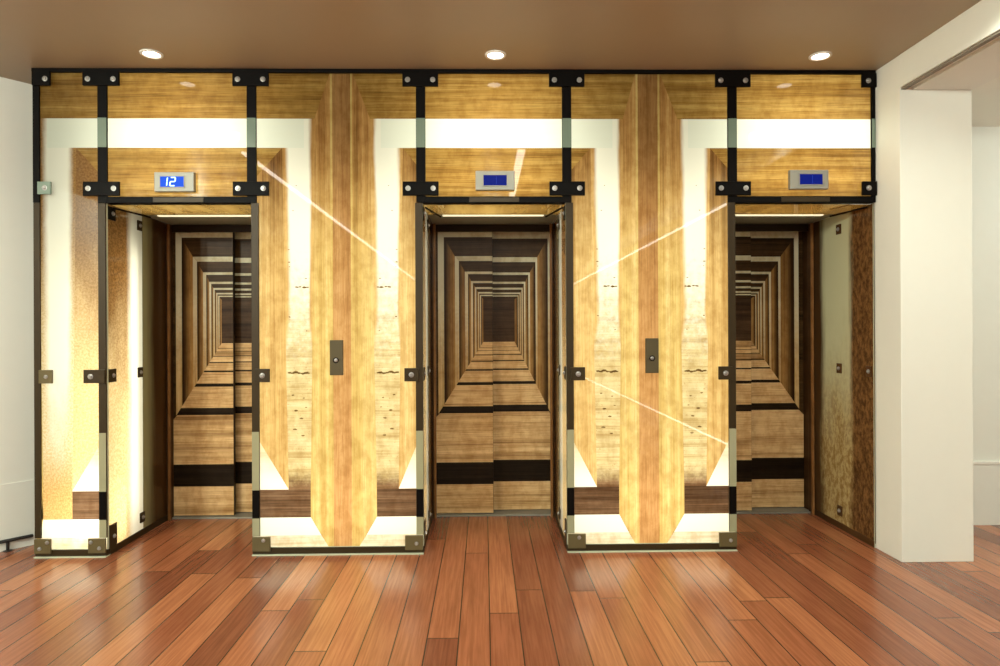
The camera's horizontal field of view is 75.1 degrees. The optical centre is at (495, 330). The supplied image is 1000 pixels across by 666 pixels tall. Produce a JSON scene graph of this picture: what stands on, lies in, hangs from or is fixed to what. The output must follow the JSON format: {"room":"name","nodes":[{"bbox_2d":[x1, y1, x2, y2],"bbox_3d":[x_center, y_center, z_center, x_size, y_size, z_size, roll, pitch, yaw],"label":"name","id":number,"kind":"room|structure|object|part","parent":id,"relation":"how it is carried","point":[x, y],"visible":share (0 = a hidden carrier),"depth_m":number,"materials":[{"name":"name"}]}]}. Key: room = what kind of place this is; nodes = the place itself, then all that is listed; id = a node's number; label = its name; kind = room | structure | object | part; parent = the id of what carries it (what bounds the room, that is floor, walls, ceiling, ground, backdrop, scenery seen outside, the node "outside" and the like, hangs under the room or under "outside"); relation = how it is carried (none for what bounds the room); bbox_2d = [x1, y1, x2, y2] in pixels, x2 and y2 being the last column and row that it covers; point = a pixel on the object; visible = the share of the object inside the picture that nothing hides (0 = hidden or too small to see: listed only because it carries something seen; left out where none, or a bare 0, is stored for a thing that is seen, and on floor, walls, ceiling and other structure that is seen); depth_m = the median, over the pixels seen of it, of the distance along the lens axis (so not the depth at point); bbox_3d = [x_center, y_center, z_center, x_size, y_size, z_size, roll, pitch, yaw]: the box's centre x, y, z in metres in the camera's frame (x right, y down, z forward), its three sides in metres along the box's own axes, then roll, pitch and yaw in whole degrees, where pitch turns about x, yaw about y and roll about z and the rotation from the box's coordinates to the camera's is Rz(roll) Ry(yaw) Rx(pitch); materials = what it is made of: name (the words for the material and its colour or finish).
{"room":"elevator lobby","nodes":[
{"label":"elevator lobby","id":0,"kind":"room"},
{"bbox_2d":[0,77,33,484],"bbox_3d":[-4.783,-0.105,-4.524,1.949,3.100,18.694,0,0,5],"label":"wall","id":1,"kind":"structure","parent":0,"point":[16,112],"depth_m":4.31,"materials":[{"name":"white paint"}]},
{"bbox_2d":[0,480,34,551],"bbox_3d":[-3.952,1.224,3.362,0.010,0.435,3.180,0,0,40],"label":"baseboard","id":2,"kind":"structure","parent":1,"relation":"attached to","point":[17,499],"depth_m":4.30,"materials":[{"name":"white paint"}]},
{"bbox_2d":[109,204,564,223],"bbox_3d":[-0.602,-0.123,5.220,6.980,3.100,0.100,0,0,-1],"label":"wall","id":3,"kind":"structure","parent":0,"point":[109,204],"depth_m":5.18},
{"bbox_2d":[112,205,250,224],"bbox_3d":[-2.025,-0.828,4.665,0.924,0.033,0.940,0,0,-1],"label":"soffit","id":4,"kind":"structure","parent":3,"relation":"attached to","point":[169,214],"depth_m":4.50,"materials":[{"name":"brown wood"}]},
{"bbox_3d":[-2.029,-0.831,4.850,0.924,0.026,0.570,0,0,-1],"label":"grey panel","id":5,"kind":"part","parent":4,"relation":"part of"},
{"bbox_2d":[166,224,251,520],"bbox_3d":[-2.027,0.310,5.027,0.926,2.245,0.227,0,0,-1],"label":"doors","id":6,"kind":"structure","parent":3,"relation":"in","point":[209,331],"depth_m":4.99,"materials":[{"name":"brown wood"}]},
{"bbox_2d":[173,232,233,515],"bbox_3d":[-2.245,0.308,4.990,0.462,2.215,0.001,0,0,-1],"label":"panel","id":7,"kind":"object","parent":6,"relation":"attached to","point":[202,261],"depth_m":4.99,"materials":[{"name":"brown wood"}]},
{"bbox_3d":[-2.245,0.308,5.010,0.466,2.219,0.036,0,0,-1],"label":"door","id":8,"kind":"part","parent":6,"relation":"part of","materials":[{"name":"brown metal"}]},
{"bbox_3d":[-2.022,1.427,5.040,0.910,0.012,0.160,0,0,-1],"label":"sill","id":9,"kind":"part","parent":6,"relation":"part of","materials":[{"name":"silver metal"}]},
{"bbox_2d":[235,232,251,511],"bbox_3d":[-1.810,0.306,5.083,0.464,2.215,0.001,0,0,-1],"label":"panel","id":10,"kind":"object","parent":6,"relation":"attached to","point":[243,331],"depth_m":5.08,"materials":[{"name":"brown wood"}]},
{"bbox_2d":[432,223,553,518],"bbox_3d":[-0.018,0.302,5.062,0.928,2.245,0.227,0,0,-1],"label":"doors","id":11,"kind":"structure","parent":3,"relation":"in","point":[493,291],"depth_m":5.03,"materials":[{"name":"brown wood"}]},
{"bbox_2d":[436,232,492,512],"bbox_3d":[-0.243,0.300,5.025,0.448,2.215,0.001,0,0,-1],"label":"panel","id":12,"kind":"object","parent":11,"relation":"attached to","point":[464,296],"depth_m":5.03,"materials":[{"name":"brown wood"}]},
{"bbox_3d":[-0.244,0.300,5.045,0.452,2.219,0.036,0,0,-1],"label":"door","id":13,"kind":"part","parent":11,"relation":"part of","materials":[{"name":"brown metal"}]},
{"bbox_3d":[-0.013,1.418,5.075,0.910,0.012,0.160,0,0,-1],"label":"sill","id":14,"kind":"part","parent":11,"relation":"part of","materials":[{"name":"silver metal"}]},
{"bbox_2d":[492,232,550,509],"bbox_3d":[0.192,0.298,5.118,0.478,2.215,0.001,0,0,-1],"label":"print","id":15,"kind":"object","parent":11,"relation":"attached to","point":[521,260],"depth_m":5.12},
{"bbox_2d":[423,204,564,224],"bbox_3d":[-0.017,-0.836,4.700,0.926,0.033,0.940,0,0,-1],"label":"soffit","id":16,"kind":"structure","parent":3,"relation":"attached to","point":[451,214],"depth_m":4.59,"materials":[{"name":"brown wood"}]},
{"bbox_3d":[-0.020,-0.840,4.886,0.926,0.026,0.570,0,0,-1],"label":"grey panel","id":17,"kind":"part","parent":16,"relation":"part of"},
{"bbox_2d":[735,223,814,514],"bbox_3d":[1.995,0.293,5.097,0.923,2.245,0.227,0,0,-1],"label":"doors","id":18,"kind":"structure","parent":3,"relation":"in","point":[775,262],"depth_m":5.15,"materials":[{"name":"brown wood"}]},
{"bbox_2d":[735,231,751,509],"bbox_3d":[1.770,0.291,5.060,0.448,2.215,0.001,0,0,-1],"label":"print","id":19,"kind":"object","parent":18,"relation":"attached to","point":[742,238],"depth_m":5.06},
{"bbox_3d":[1.770,0.291,5.080,0.452,2.219,0.036,0,0,-1],"label":"door","id":20,"kind":"part","parent":18,"relation":"part of","materials":[{"name":"brown wood"}]},
{"bbox_3d":[2.000,1.409,5.111,0.910,0.012,0.160,0,0,-1],"label":"sill","id":21,"kind":"part","parent":18,"relation":"part of","materials":[{"name":"silver metal"}]},
{"bbox_2d":[751,231,803,506],"bbox_3d":[2.205,0.289,5.153,0.478,2.215,0.001,0,0,-1],"label":"print","id":22,"kind":"object","parent":18,"relation":"attached to","point":[776,256],"depth_m":5.15},
{"bbox_2d":[735,204,868,223],"bbox_3d":[1.997,-0.845,4.736,0.921,0.033,0.940,0,0,-1],"label":"soffit","id":23,"kind":"structure","parent":3,"relation":"attached to","point":[744,213],"depth_m":4.56,"materials":[{"name":"brown wood"}]},
{"bbox_3d":[1.993,-0.849,4.920,0.921,0.026,0.570,0,0,-1],"label":"grey panel","id":24,"kind":"part","parent":23,"relation":"part of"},
{"bbox_2d":[0,0,980,83],"bbox_3d":[0.567,-1.728,-4.261,15.000,0.100,19.100,0,0,-1],"label":"ceiling","id":25,"kind":"structure","parent":0,"point":[236,34],"depth_m":3.64,"materials":[{"name":"brown paint"}]},
{"bbox_2d":[139,49,163,58],"bbox_3d":[-2.066,-1.663,3.907,0.130,0.009,0.130,0,0,-1],"label":"recessed light","id":26,"kind":"object","parent":25,"relation":"in","point":[149,53],"visible":1,"depth_m":3.90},
{"bbox_2d":[31,68,875,74],"bbox_3d":[-0.238,-1.663,4.186,5.395,0.023,0.062,0,0,-1],"label":"rail","id":27,"kind":"object","parent":25,"relation":"attached to","point":[52,70],"visible":0.6,"depth_m":4.16,"materials":[{"name":"black metal"}]},
{"bbox_2d":[485,50,505,59],"bbox_3d":[0.001,-1.671,3.943,0.130,0.009,0.130,0,0,-1],"label":"recessed light","id":28,"kind":"object","parent":25,"relation":"in","point":[493,54],"visible":1,"depth_m":3.94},
{"bbox_2d":[809,51,831,60],"bbox_3d":[1.989,-1.680,3.977,0.130,0.009,0.130,0,0,-1],"label":"recessed light","id":29,"kind":"object","parent":25,"relation":"in","point":[822,55],"visible":1,"depth_m":3.97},
{"bbox_2d":[0,513,999,665],"bbox_3d":[0.581,1.482,-4.261,15.000,0.120,19.100,0,0,-1],"label":"floor","id":30,"kind":"structure","parent":0,"point":[797,589],"depth_m":3.40,"materials":[{"name":"brown wood"}]},
{"bbox_2d":[0,534,32,551],"bbox_3d":[-4.018,1.402,3.235,0.052,0.078,2.900,0,0,39],"label":"rail","id":31,"kind":"object","parent":30,"relation":"on","point":[6,541],"visible":1,"depth_m":4.26,"materials":[{"name":"grey metal"}]},
{"bbox_2d":[34,73,109,557],"bbox_3d":[-2.705,-0.111,4.343,0.459,3.093,0.501,0,0,-1],"label":"pier","id":32,"kind":"object","parent":30,"relation":"on","point":[68,108],"visible":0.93,"depth_m":4.13,"materials":[{"name":"wood"}]},
{"bbox_2d":[31,71,50,538],"bbox_3d":[-2.868,-0.170,4.110,0.120,2.968,0.033,0,0,7],"label":"steel mullion","id":33,"kind":"object","parent":32,"relation":"attached to","point":[38,78],"visible":1,"depth_m":4.12,"materials":[{"name":"black metal"}]},
{"bbox_3d":[-2.906,-0.169,4.122,0.041,2.968,0.013,0,0,-1],"label":"post","id":34,"kind":"part","parent":33,"relation":"part of","materials":[{"name":"black metal"}]},
{"bbox_3d":[-2.870,-1.597,4.109,0.113,0.090,0.016,0,0,-1],"label":"clamp plate","id":35,"kind":"part","parent":33,"relation":"part of","materials":[{"name":"black metal"}]},
{"bbox_3d":[-2.860,1.361,4.108,0.103,0.092,0.014,0,0,-1],"label":"clamp plate","id":36,"kind":"part","parent":32,"relation":"part of","materials":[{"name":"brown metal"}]},
{"bbox_3d":[-2.849,-0.904,4.108,0.083,0.080,0.014,0,0,-1],"label":"clamp plate","id":37,"kind":"part","parent":32,"relation":"part of","materials":[{"name":"silver metal"}]},
{"bbox_3d":[-2.841,0.289,4.108,0.084,0.085,0.014,0,0,-1],"label":"clamp plate","id":38,"kind":"part","parent":32,"relation":"part of","materials":[{"name":"brown metal"}]},
{"bbox_3d":[-2.691,1.432,4.136,0.450,0.008,0.056,0,0,-1],"label":"floor trim","id":39,"kind":"part","parent":32,"relation":"part of","materials":[{"name":"silver metal"}]},
{"bbox_3d":[-2.520,1.359,4.114,0.108,0.092,0.014,0,0,-1],"label":"clamp plate","id":40,"kind":"part","parent":32,"relation":"part of","materials":[{"name":"brown metal"}]},
{"bbox_2d":[82,71,119,537],"bbox_3d":[-2.490,-0.171,4.116,0.229,2.968,0.040,0,0,-1],"label":"steel mullion","id":41,"kind":"object","parent":32,"relation":"attached to","point":[102,80],"visible":1,"depth_m":4.12,"materials":[{"name":"black metal"}]},
{"bbox_3d":[-2.536,0.288,4.113,0.133,0.085,0.014,0,0,-1],"label":"clamp plate","id":42,"kind":"part","parent":41,"relation":"part of","materials":[{"name":"metal"}]},
{"bbox_3d":[-2.496,-1.598,4.115,0.228,0.090,0.016,0,0,-1],"label":"clamp plate","id":43,"kind":"part","parent":41,"relation":"part of","materials":[{"name":"black metal"}]},
{"bbox_3d":[-2.493,-0.900,4.115,0.228,0.090,0.016,0,0,-1],"label":"clamp plate","id":44,"kind":"part","parent":41,"relation":"part of","materials":[{"name":"black metal"}]},
{"bbox_3d":[-2.490,-0.171,4.130,0.060,2.968,0.013,0,0,-1],"label":"post","id":45,"kind":"part","parent":41,"relation":"part of","materials":[{"name":"black metal"}]},
{"bbox_2d":[107,197,250,204],"bbox_3d":[-2.017,-0.835,4.163,0.914,0.041,0.066,0,0,-1],"label":"header rail","id":46,"kind":"object","parent":41,"relation":"attached to","point":[110,200],"visible":0.91,"depth_m":4.13,"materials":[{"name":"black metal"}]},
{"bbox_2d":[108,73,246,196],"bbox_3d":[-2.018,-1.251,4.152,0.918,0.814,0.016,0,0,-1],"label":"transom","id":47,"kind":"object","parent":46,"relation":"on","point":[196,123],"visible":0.84,"depth_m":4.14,"materials":[{"name":"brown wood"}]},
{"bbox_2d":[154,172,195,191],"bbox_3d":[-2.033,-0.944,4.125,0.250,0.124,0.038,0,0,-1],"label":"indicator","id":48,"kind":"object","parent":47,"relation":"attached to","point":[163,181],"visible":1,"depth_m":4.11,"materials":[{"name":"silver metal"}]},
{"bbox_3d":[-2.016,-0.834,4.133,0.318,0.031,0.006,0,0,-1],"label":"rail plate","id":49,"kind":"part","parent":46,"relation":"part of","materials":[{"name":"metal"}]},
{"bbox_2d":[108,204,166,554],"bbox_3d":[-2.437,0.311,4.578,0.117,2.247,0.861,0,0,-1],"label":"wall panel","id":50,"kind":"object","parent":30,"relation":"on","point":[137,336],"visible":0.99,"depth_m":4.49,"materials":[{"name":"wood"}]},
{"bbox_3d":[-2.477,-0.758,4.194,0.008,0.085,0.086,0,0,-1],"label":"clamp plate","id":51,"kind":"part","parent":50,"relation":"part of","materials":[{"name":"black metal"}]},
{"bbox_3d":[-2.472,0.287,4.194,0.008,0.085,0.086,0,0,-1],"label":"clamp plate","id":52,"kind":"part","parent":50,"relation":"part of","materials":[{"name":"metal"}]},
{"bbox_3d":[-2.468,1.325,4.194,0.008,0.160,0.086,0,0,-1],"label":"clamp plate","id":53,"kind":"part","parent":50,"relation":"part of","materials":[{"name":"metal"}]},
{"bbox_3d":[-2.425,-0.790,4.343,0.012,0.017,0.320,0,0,13],"label":"stay rod","id":54,"kind":"part","parent":50,"relation":"part of","materials":[{"name":"black metal"}]},
{"bbox_3d":[-2.483,-0.735,4.537,0.008,0.070,0.060,0,0,-1],"label":"clamp plate","id":55,"kind":"part","parent":50,"relation":"part of","materials":[{"name":"metal"}]},
{"bbox_3d":[-2.478,0.288,4.537,0.008,0.070,0.060,0,0,-1],"label":"clamp plate","id":56,"kind":"part","parent":50,"relation":"part of","materials":[{"name":"metal"}]},
{"bbox_3d":[-2.474,1.305,4.558,0.008,0.070,0.060,0,0,-1],"label":"clamp plate","id":57,"kind":"part","parent":50,"relation":"part of","materials":[{"name":"metal"}]},
{"bbox_2d":[252,73,423,555],"bbox_3d":[-1.009,-0.118,4.158,1.090,3.093,0.071,0,0,-1],"label":"pier","id":58,"kind":"object","parent":30,"relation":"on","point":[336,153],"visible":0.97,"depth_m":4.16,"materials":[{"name":"wood"}]},
{"bbox_2d":[232,71,268,535],"bbox_3d":[-1.549,-0.175,4.133,0.228,2.968,0.040,0,0,-1],"label":"steel mullion","id":59,"kind":"object","parent":58,"relation":"attached to","point":[251,188],"visible":1,"depth_m":4.14,"materials":[{"name":"black metal"}]},
{"bbox_3d":[-1.555,-1.602,4.132,0.228,0.090,0.016,0,0,-1],"label":"clamp plate","id":60,"kind":"part","parent":59,"relation":"part of","materials":[{"name":"black metal"}]},
{"bbox_3d":[-1.552,-0.904,4.132,0.228,0.090,0.016,0,0,-1],"label":"clamp plate","id":61,"kind":"part","parent":59,"relation":"part of","materials":[{"name":"black metal"}]},
{"bbox_3d":[-1.543,-0.175,4.146,0.072,2.968,0.013,0,0,-1],"label":"post","id":62,"kind":"part","parent":59,"relation":"part of","materials":[{"name":"black metal"}]},
{"bbox_3d":[-1.486,1.355,4.132,0.114,0.092,0.014,0,0,-1],"label":"clamp plate","id":63,"kind":"part","parent":58,"relation":"part of","materials":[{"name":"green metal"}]},
{"bbox_3d":[-1.480,0.283,4.132,0.092,0.085,0.014,0,0,-1],"label":"clamp plate","id":64,"kind":"part","parent":58,"relation":"part of","materials":[{"name":"metal"}]},
{"bbox_2d":[330,340,342,374],"bbox_3d":[-1.014,0.170,4.148,0.084,0.224,0.028,0,0,-1],"label":"plate","id":65,"kind":"object","parent":58,"relation":"attached to","point":[336,346],"visible":1,"depth_m":4.14,"materials":[{"name":"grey metal"}]},
{"bbox_3d":[-1.002,1.424,4.165,1.090,0.008,0.056,0,0,-1],"label":"floor trim","id":66,"kind":"part","parent":58,"relation":"part of","materials":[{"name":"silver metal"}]},
{"bbox_3d":[-0.534,0.279,4.148,0.092,0.085,0.014,0,0,-1],"label":"clamp plate","id":67,"kind":"part","parent":58,"relation":"part of","materials":[{"name":"metal"}]},
{"bbox_3d":[-0.518,1.350,4.149,0.114,0.092,0.014,0,0,-1],"label":"clamp plate","id":68,"kind":"part","parent":58,"relation":"part of","materials":[{"name":"green metal"}]},
{"bbox_2d":[402,72,438,534],"bbox_3d":[-0.473,-0.180,4.151,0.228,2.968,0.040,0,0,-1],"label":"steel mullion","id":69,"kind":"object","parent":58,"relation":"attached to","point":[420,188],"visible":1,"depth_m":4.16,"materials":[{"name":"black metal"}]},
{"bbox_3d":[-0.479,-1.607,4.150,0.228,0.090,0.016,0,0,-1],"label":"clamp plate","id":70,"kind":"part","parent":69,"relation":"part of","materials":[{"name":"black metal"}]},
{"bbox_3d":[-0.477,-0.180,4.165,0.068,2.968,0.013,0,0,-1],"label":"post","id":71,"kind":"part","parent":69,"relation":"part of","materials":[{"name":"black metal"}]},
{"bbox_3d":[-0.476,-0.909,4.150,0.228,0.090,0.016,0,0,-1],"label":"clamp plate","id":72,"kind":"part","parent":69,"relation":"part of","materials":[{"name":"black metal"}]},
{"bbox_2d":[423,196,564,204],"bbox_3d":[-0.008,-0.844,4.198,0.916,0.041,0.066,0,0,-1],"label":"header rail","id":73,"kind":"object","parent":69,"relation":"attached to","point":[430,200],"visible":0.87,"depth_m":4.17,"materials":[{"name":"black metal"}]},
{"bbox_2d":[425,74,561,195],"bbox_3d":[-0.009,-1.260,4.187,0.920,0.814,0.016,0,0,-1],"label":"transom","id":74,"kind":"object","parent":73,"relation":"on","point":[474,122],"visible":0.81,"depth_m":4.18,"materials":[{"name":"brown wood"}]},
{"bbox_2d":[475,171,514,190],"bbox_3d":[-0.002,-0.961,4.160,0.250,0.124,0.038,0,0,-1],"label":"indicator","id":75,"kind":"object","parent":74,"relation":"attached to","point":[485,180],"visible":1,"depth_m":4.15,"materials":[{"name":"silver metal"}]},
{"bbox_3d":[-0.007,-0.843,4.168,0.320,0.031,0.006,0,0,-1],"label":"rail plate","id":76,"kind":"part","parent":73,"relation":"part of","materials":[{"name":"metal"}]},
{"bbox_2d":[423,206,441,549],"bbox_3d":[-0.429,0.302,4.613,0.117,2.247,0.861,0,0,-1],"label":"wall panel","id":77,"kind":"object","parent":30,"relation":"on","point":[427,225],"visible":0.99,"depth_m":4.56,"materials":[{"name":"wood"}]},
{"bbox_3d":[-0.460,1.316,4.229,0.008,0.160,0.086,0,0,-1],"label":"clamp plate","id":78,"kind":"part","parent":77,"relation":"part of","materials":[{"name":"metal"}]},
{"bbox_3d":[-0.417,-0.799,4.378,0.012,0.017,0.320,0,0,13],"label":"stay rod","id":79,"kind":"part","parent":77,"relation":"part of","materials":[{"name":"black metal"}]},
{"bbox_2d":[545,206,566,548],"bbox_3d":[0.409,0.299,4.627,0.117,2.247,0.861,0,0,-1],"label":"wall panel","id":80,"kind":"object","parent":30,"relation":"on","point":[559,252],"visible":0.98,"depth_m":4.57,"materials":[{"name":"wood"}]},
{"bbox_3d":[0.395,-0.802,4.393,0.012,0.017,0.320,0,0,-15],"label":"stay rod","id":81,"kind":"part","parent":80,"relation":"part of","materials":[{"name":"black metal"}]},
{"bbox_3d":[0.462,1.312,4.246,0.008,0.160,0.086,0,0,-1],"label":"clamp plate","id":82,"kind":"part","parent":80,"relation":"part of","materials":[{"name":"metal"}]},
{"bbox_2d":[565,74,736,552],"bbox_3d":[1.004,-0.127,4.193,1.096,3.093,0.071,0,0,-1],"label":"pier","id":83,"kind":"object","parent":30,"relation":"on","point":[649,151],"visible":0.97,"depth_m":4.20,"materials":[{"name":"wood"}]},
{"bbox_2d":[549,72,584,532],"bbox_3d":[0.464,-0.184,4.168,0.228,2.968,0.040,0,0,-1],"label":"steel mullion","id":84,"kind":"object","parent":83,"relation":"attached to","point":[566,188],"visible":1,"depth_m":4.17,"materials":[{"name":"black metal"}]},
{"bbox_3d":[0.461,-0.913,4.167,0.228,0.090,0.016,0,0,-1],"label":"clamp plate","id":85,"kind":"part","parent":84,"relation":"part of","materials":[{"name":"black metal"}]},
{"bbox_3d":[0.457,-1.611,4.167,0.228,0.090,0.016,0,0,-1],"label":"clamp plate","id":86,"kind":"part","parent":84,"relation":"part of","materials":[{"name":"black metal"}]},
{"bbox_3d":[0.468,-0.184,4.181,0.069,2.968,0.013,0,0,-1],"label":"post","id":87,"kind":"part","parent":84,"relation":"part of","materials":[{"name":"black metal"}]},
{"bbox_3d":[0.523,1.346,4.167,0.114,0.092,0.014,0,0,-1],"label":"clamp plate","id":88,"kind":"part","parent":83,"relation":"part of","materials":[{"name":"green metal"}]},
{"bbox_3d":[0.530,0.274,4.167,0.092,0.085,0.014,0,0,-1],"label":"clamp plate","id":89,"kind":"part","parent":83,"relation":"part of","materials":[{"name":"metal"}]},
{"bbox_2d":[645,338,658,372],"bbox_3d":[1.009,0.159,4.183,0.084,0.224,0.028,0,0,-1],"label":"plate","id":90,"kind":"object","parent":83,"relation":"attached to","point":[651,344],"visible":1,"depth_m":4.18,"materials":[{"name":"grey metal"}]},
{"bbox_3d":[1.010,1.416,4.200,1.096,0.008,0.056,0,0,-1],"label":"floor trim","id":91,"kind":"part","parent":83,"relation":"part of","materials":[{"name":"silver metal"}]},
{"bbox_3d":[1.482,0.270,4.183,0.092,0.085,0.014,0,0,-1],"label":"clamp plate","id":92,"kind":"part","parent":83,"relation":"part of","materials":[{"name":"metal"}]},
{"bbox_3d":[1.497,1.341,4.184,0.114,0.092,0.014,0,0,-1],"label":"clamp plate","id":93,"kind":"part","parent":83,"relation":"part of","materials":[{"name":"green metal"}]},
{"bbox_2d":[715,73,750,531],"bbox_3d":[1.534,-0.189,4.186,0.228,2.968,0.040,0,0,-1],"label":"steel mullion","id":94,"kind":"object","parent":83,"relation":"attached to","point":[731,188],"visible":1,"depth_m":4.19,"materials":[{"name":"black metal"}]},
{"bbox_3d":[1.534,-0.189,4.200,0.060,2.968,0.013,0,0,-1],"label":"post","id":95,"kind":"part","parent":94,"relation":"part of","materials":[{"name":"black metal"}]},
{"bbox_3d":[1.531,-0.918,4.185,0.228,0.090,0.016,0,0,-1],"label":"clamp plate","id":96,"kind":"part","parent":94,"relation":"part of","materials":[{"name":"black metal"}]},
{"bbox_3d":[1.528,-1.616,4.185,0.228,0.090,0.016,0,0,-1],"label":"clamp plate","id":97,"kind":"part","parent":94,"relation":"part of","materials":[{"name":"black metal"}]},
{"bbox_2d":[735,196,873,203],"bbox_3d":[2.005,-0.852,4.233,0.911,0.041,0.066,0,0,-1],"label":"header rail","id":98,"kind":"object","parent":94,"relation":"attached to","point":[740,199],"visible":0.91,"depth_m":4.20,"materials":[{"name":"black metal"}]},
{"bbox_2d":[737,75,870,195],"bbox_3d":[2.004,-1.269,4.222,0.915,0.814,0.016,0,0,-1],"label":"transom","id":99,"kind":"object","parent":98,"relation":"on","point":[785,123],"visible":0.81,"depth_m":4.21,"materials":[{"name":"brown wood"}]},
{"bbox_2d":[788,170,828,189],"bbox_3d":[2.021,-0.976,4.196,0.250,0.124,0.038,0,0,-1],"label":"indicator","id":100,"kind":"object","parent":99,"relation":"attached to","point":[797,179],"visible":1,"depth_m":4.18,"materials":[{"name":"silver metal"}]},
{"bbox_3d":[2.006,-0.851,4.203,0.315,0.031,0.006,0,0,-1],"label":"rail plate","id":101,"kind":"part","parent":98,"relation":"part of","materials":[{"name":"metal"}]},
{"bbox_2d":[861,73,876,202],"bbox_3d":[2.417,-1.255,4.200,0.098,0.843,0.035,0,0,-12],"label":"steel mullion","id":102,"kind":"object","parent":98,"relation":"on","point":[868,80],"visible":1,"depth_m":4.21,"materials":[{"name":"black metal"}]},
{"bbox_3d":[2.417,-0.922,4.201,0.095,0.090,0.016,0,0,-1],"label":"clamp plate","id":103,"kind":"part","parent":102,"relation":"part of","materials":[{"name":"black metal"}]},
{"bbox_3d":[2.414,-1.619,4.201,0.095,0.090,0.016,0,0,-1],"label":"clamp plate","id":104,"kind":"part","parent":102,"relation":"part of","materials":[{"name":"black metal"}]},
{"bbox_3d":[2.449,-1.255,4.216,0.026,0.843,0.013,0,0,-1],"label":"post","id":105,"kind":"part","parent":102,"relation":"part of","materials":[{"name":"black metal"}]},
{"bbox_2d":[813,203,875,547],"bbox_3d":[2.410,0.290,4.614,0.106,2.247,0.778,0,0,-1],"label":"wall panel","id":106,"kind":"object","parent":30,"relation":"on","point":[844,305],"visible":1,"depth_m":4.56,"materials":[{"name":"brown wood"}]},
{"bbox_3d":[2.452,-0.727,4.644,0.008,0.070,0.060,0,0,-1],"label":"clamp plate","id":107,"kind":"part","parent":106,"relation":"part of","materials":[{"name":"brown metal"}]},
{"bbox_3d":[2.457,0.266,4.644,0.008,0.070,0.060,0,0,-1],"label":"clamp plate","id":108,"kind":"part","parent":106,"relation":"part of","materials":[{"name":"brown metal"}]},
{"bbox_3d":[2.461,1.283,4.644,0.008,0.070,0.060,0,0,-1],"label":"clamp plate","id":109,"kind":"part","parent":106,"relation":"part of","materials":[{"name":"brown metal"}]},
{"bbox_3d":[2.401,-0.811,4.428,0.012,0.017,0.320,0,0,-15],"label":"stay rod","id":110,"kind":"part","parent":106,"relation":"part of","materials":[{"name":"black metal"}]},
{"bbox_3d":[2.463,0.266,4.284,0.008,0.070,0.060,0,0,-1],"label":"clamp plate","id":111,"kind":"part","parent":106,"relation":"part of","materials":[{"name":"brown metal"}]},
{"bbox_2d":[813,0,999,561],"bbox_3d":[2.842,-0.138,-4.281,0.445,3.100,18.980,0,0,-1],"label":"wall","id":112,"kind":"structure","parent":0,"point":[923,204],"depth_m":3.97,"materials":[{"name":"white paint"}]},
{"bbox_2d":[972,127,999,460],"bbox_3d":[5.572,-0.150,-4.424,5.010,3.100,18.600,0,0,-1],"label":"wall","id":113,"kind":"structure","parent":0,"point":[985,140],"depth_m":4.74,"materials":[{"name":"white paint"}]},
{"bbox_2d":[901,30,999,89],"bbox_3d":[2.833,-1.481,-3.900,0.438,0.015,15.743,0,0,-1],"label":"ceiling","id":114,"kind":"structure","parent":113,"relation":"attached to","point":[982,66],"depth_m":3.69,"materials":[{"name":"beige paint"}]},
{"bbox_2d":[973,461,999,524],"bbox_3d":[5.370,1.170,4.758,4.905,0.462,0.032,0,0,-1],"label":"baseboard","id":115,"kind":"structure","parent":113,"relation":"attached to","point":[986,474],"depth_m":4.72,"materials":[{"name":"white paint"}]},
{"bbox_2d":[972,76,999,126],"bbox_3d":[5.517,-1.550,-4.474,4.910,0.100,18.500,0,0,-1],"label":"ceiling","id":116,"kind":"structure","parent":0,"point":[986,97],"depth_m":4.29,"materials":[{"name":"beige paint"}]}
]}

